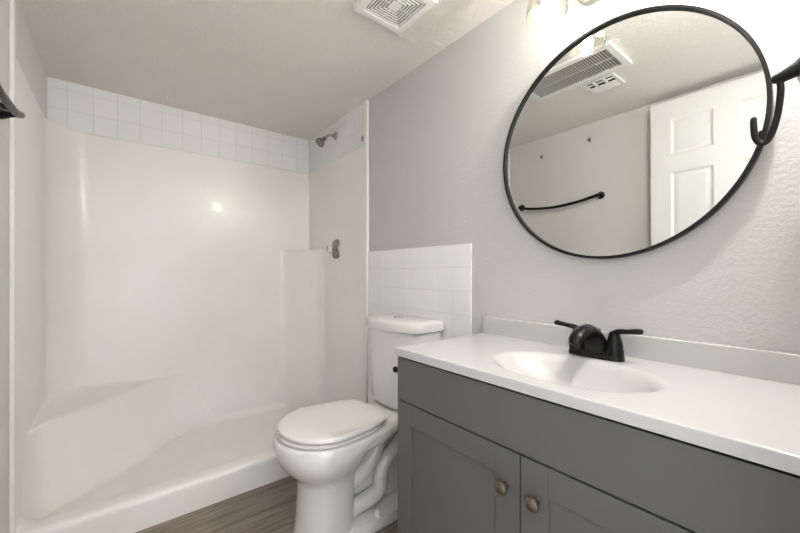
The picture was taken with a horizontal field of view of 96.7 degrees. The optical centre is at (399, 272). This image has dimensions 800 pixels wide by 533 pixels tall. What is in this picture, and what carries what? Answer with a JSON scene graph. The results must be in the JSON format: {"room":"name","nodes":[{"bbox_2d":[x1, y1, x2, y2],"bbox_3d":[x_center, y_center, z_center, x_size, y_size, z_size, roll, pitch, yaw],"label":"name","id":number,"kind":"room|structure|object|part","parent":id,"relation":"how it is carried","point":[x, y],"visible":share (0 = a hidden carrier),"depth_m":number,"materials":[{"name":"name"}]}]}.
{"room":"bathroom","nodes":[
{"label":"bathroom","id":0,"kind":"room"},
{"bbox_2d":[0,0,46,532],"bbox_3d":[-1.144,0.016,0.873,0.100,2.168,2.850,0,0,-38],"label":"wall","id":1,"kind":"structure","parent":0,"point":[27,55],"depth_m":1.24,"materials":[{"name":"white paint"}]},
{"bbox_2d":[0,84,24,118],"bbox_3d":[-1.093,-0.518,0.941,0.064,0.081,0.687,0,0,-38],"label":"towel bar","id":2,"kind":"object","parent":1,"relation":"attached to","point":[8,109],"visible":1,"depth_m":1.09,"materials":[{"name":"black metal"}]},
{"bbox_3d":[-1.302,-0.532,1.180,0.034,0.054,0.054,0,0,-38],"label":"post","id":3,"kind":"part","parent":2,"relation":"part of","materials":[{"name":"black metal"}]},
{"bbox_2d":[19,0,513,139],"bbox_3d":[-0.519,-1.108,1.298,2.700,0.080,2.960,0,0,-38],"label":"ceiling","id":4,"kind":"structure","parent":0,"point":[295,68],"depth_m":1.70,"materials":[{"name":"white paint"}]},
{"bbox_2d":[353,0,437,34],"bbox_3d":[-0.020,-1.057,1.404,0.237,0.022,0.237,0,0,-38],"label":"exhaust fan","id":5,"kind":"object","parent":4,"relation":"attached to","point":[397,16],"visible":1,"depth_m":1.43,"materials":[{"name":"white paint"}]},
{"bbox_2d":[135,476,397,532],"bbox_3d":[-0.003,1.130,0.648,2.700,0.060,4.420,0,0,-38],"label":"floor","id":6,"kind":"structure","parent":0,"point":[271,507],"depth_m":1.60,"materials":[{"name":"brown wood"}]},
{"bbox_2d":[9,0,368,532],"bbox_3d":[-1.060,0.016,2.074,1.524,2.168,0.872,0,0,-38],"label":"shower stall","id":7,"kind":"object","parent":6,"relation":"on","point":[169,308],"visible":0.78,"depth_m":2.16,"materials":[{"name":"white plastic"}]},
{"bbox_3d":[-1.389,0.016,1.274,0.014,2.168,0.028,0,0,-38],"label":"edge trim","id":8,"kind":"part","parent":7,"relation":"part of","materials":[{"name":"white plastic"}]},
{"bbox_3d":[-1.561,0.842,1.938,0.548,0.396,1.258,0,0,9],"label":"corner seat","id":9,"kind":"part","parent":7,"relation":"part of","materials":[{"name":"white plastic"}]},
{"bbox_2d":[326,239,339,258],"bbox_3d":[-0.478,-0.165,2.493,0.070,0.136,0.095,0,0,-38],"label":"shower valve","id":10,"kind":"object","parent":7,"relation":"attached to","point":[334,248],"visible":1,"depth_m":2.49,"materials":[{"name":"silver metal"}]},
{"bbox_3d":[-0.492,-0.165,2.482,0.034,0.054,0.054,0,0,-38],"label":"knob","id":11,"kind":"part","parent":10,"relation":"part of","materials":[{"name":"white plastic"}]},
{"bbox_3d":[-0.208,0.016,2.210,0.019,2.168,0.028,0,0,-38],"label":"edge trim","id":12,"kind":"part","parent":7,"relation":"part of","materials":[{"name":"white plastic"}]},
{"bbox_2d":[274,313,443,532],"bbox_3d":[-0.201,0.658,1.612,0.732,0.884,0.420,0,0,-38],"label":"toilet","id":13,"kind":"object","parent":6,"relation":"on","point":[342,455],"visible":0.95,"depth_m":1.50,"materials":[{"name":"white ceramic"}]},
{"bbox_3d":[-0.289,0.879,1.522,0.482,0.441,0.380,0,0,-38],"label":"bowl","id":14,"kind":"part","parent":13,"relation":"part of","materials":[{"name":"white ceramic"}]},
{"bbox_3d":[-0.297,0.630,1.516,0.426,0.028,0.376,0,0,-38],"label":"seat lid","id":15,"kind":"part","parent":13,"relation":"part of","materials":[{"name":"white plastic"}]},
{"bbox_3d":[-0.008,0.250,1.765,0.240,0.054,0.420,0,0,-38],"label":"tank lid","id":16,"kind":"part","parent":13,"relation":"part of","materials":[{"name":"white ceramic"}]},
{"bbox_3d":[-0.004,0.460,1.768,0.222,0.364,0.394,0,0,-38],"label":"tank","id":17,"kind":"part","parent":13,"relation":"part of","materials":[{"name":"white ceramic"}]},
{"bbox_2d":[398,356,799,532],"bbox_3d":[0.453,0.690,0.978,0.495,0.820,0.937,0,0,-38],"label":"vanity cabinet","id":18,"kind":"object","parent":6,"relation":"on","point":[475,456],"visible":0.99,"depth_m":0.78,"materials":[{"name":"grey paint"}]},
{"bbox_3d":[0.146,0.717,1.032,0.020,0.567,0.468,0,0,-38],"label":"door","id":19,"kind":"part","parent":18,"relation":"part of","materials":[{"name":"grey paint"}]},
{"bbox_3d":[0.249,0.519,0.861,0.030,0.033,0.033,0,0,-38],"label":"knob","id":20,"kind":"part","parent":18,"relation":"part of","materials":[{"name":"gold metal"}]},
{"bbox_3d":[0.299,0.518,0.797,0.030,0.033,0.033,0,0,-38],"label":"knob","id":21,"kind":"part","parent":18,"relation":"part of","materials":[{"name":"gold metal"}]},
{"bbox_2d":[395,316,799,475],"bbox_3d":[0.465,0.268,0.986,0.485,0.165,0.944,0,0,-38],"label":"countertop","id":22,"kind":"structure","parent":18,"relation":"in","point":[740,402],"depth_m":0.84,"materials":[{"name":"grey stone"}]},
{"bbox_2d":[554,320,643,361],"bbox_3d":[0.584,0.202,1.057,0.196,0.103,0.196,0,0,10],"label":"faucet","id":23,"kind":"object","parent":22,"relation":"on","point":[585,340],"visible":1,"depth_m":1.02,"materials":[{"name":"black metal"}]},
{"bbox_3d":[0.536,0.172,1.133,0.028,0.035,0.089,0,0,-38],"label":"lever","id":24,"kind":"part","parent":23,"relation":"part of","materials":[{"name":"black metal"}]},
{"bbox_3d":[0.555,0.206,1.111,0.049,0.076,0.049,0,0,-38],"label":"handle post","id":25,"kind":"part","parent":23,"relation":"part of","materials":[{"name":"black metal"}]},
{"bbox_3d":[0.544,0.197,1.035,0.170,0.093,0.082,0,0,-38],"label":"spout","id":26,"kind":"part","parent":23,"relation":"part of","materials":[{"name":"black metal"}]},
{"bbox_3d":[0.588,0.243,1.070,0.054,0.020,0.154,0,0,-38],"label":"plate","id":27,"kind":"part","parent":23,"relation":"part of","materials":[{"name":"black metal"}]},
{"bbox_3d":[0.620,0.206,1.028,0.049,0.076,0.049,0,0,-38],"label":"handle post","id":28,"kind":"part","parent":23,"relation":"part of","materials":[{"name":"black metal"}]},
{"bbox_3d":[0.638,0.172,1.005,0.028,0.035,0.089,0,0,-38],"label":"lever","id":29,"kind":"part","parent":23,"relation":"part of","materials":[{"name":"black metal"}]},
{"bbox_3d":[0.437,0.717,0.664,0.020,0.567,0.464,0,0,-38],"label":"door","id":30,"kind":"part","parent":18,"relation":"part of","materials":[{"name":"grey paint"}]},
{"bbox_2d":[369,0,799,353],"bbox_3d":[0.129,0.016,1.882,0.100,2.168,2.850,0,0,-38],"label":"wall","id":31,"kind":"structure","parent":0,"point":[438,134],"depth_m":1.27,"materials":[{"name":"grey paint"}]},
{"bbox_2d":[368,243,471,402],"bbox_3d":[0.059,0.483,1.881,0.008,1.223,0.818,0,0,-38],"label":"tile backsplash","id":32,"kind":"structure","parent":31,"relation":"attached to","point":[433,282],"depth_m":1.79,"materials":[{"name":"white tile"}]},
{"bbox_2d":[526,0,599,22],"bbox_3d":[0.648,-0.906,0.968,0.220,0.183,0.598,0,0,-38],"label":"vanity light","id":33,"kind":"object","parent":31,"relation":"attached to","point":[583,2],"visible":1,"depth_m":1.15,"materials":[{"name":"clear glass"}]},
{"bbox_3d":[0.464,-0.893,1.124,0.126,0.157,0.126,0,0,-38],"label":"lamp shade","id":34,"kind":"part","parent":33,"relation":"part of","materials":[{"name":"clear glass"}]},
{"bbox_2d":[503,4,773,258],"bbox_3d":[0.645,-0.412,1.124,0.025,0.739,0.739,-1,0,-38],"label":"mirror","id":35,"kind":"object","parent":31,"relation":"attached to","point":[636,133],"visible":0.99,"depth_m":1.05,"materials":[{"name":"black mirror"}]},
{"bbox_2d":[483,316,799,384],"bbox_3d":[0.647,0.221,1.131,0.019,0.072,0.944,0,0,-38],"label":"backsplash","id":36,"kind":"structure","parent":31,"relation":"attached to","point":[778,366],"depth_m":0.96,"materials":[{"name":"white stone"}]},
{"bbox_2d":[750,57,799,145],"bbox_3d":[0.870,-0.388,0.789,0.096,0.207,0.126,0,0,-38],"label":"towel ring","id":37,"kind":"object","parent":31,"relation":"attached to","point":[792,71],"visible":1,"depth_m":0.78,"materials":[{"name":"black metal"}]},
{"bbox_3d":[0.873,-0.448,0.763,0.104,0.063,0.063,0,0,1],"label":"arm","id":38,"kind":"part","parent":37,"relation":"part of","materials":[{"name":"black metal"}]},
{"bbox_3d":[-1.362,0.016,2.455,1.524,2.168,0.100,0,0,-38],"label":"wall","id":39,"kind":"structure","parent":0,"visible":0},
{"bbox_2d":[47,76,363,173],"bbox_3d":[-1.069,-0.932,2.085,1.523,0.272,0.843,0,0,-38],"label":"tile band","id":40,"kind":"object","parent":39,"relation":"attached to","point":[72,106],"visible":0.95,"depth_m":2.32,"materials":[{"name":"white tile"}]},
{"bbox_2d":[316,132,337,146],"bbox_3d":[-0.516,-0.933,2.482,0.148,0.131,0.066,0,0,-38],"label":"shower","id":41,"kind":"object","parent":40,"relation":"attached to","point":[320,142],"visible":1,"depth_m":2.47,"materials":[{"name":"silver metal"}]}
]}

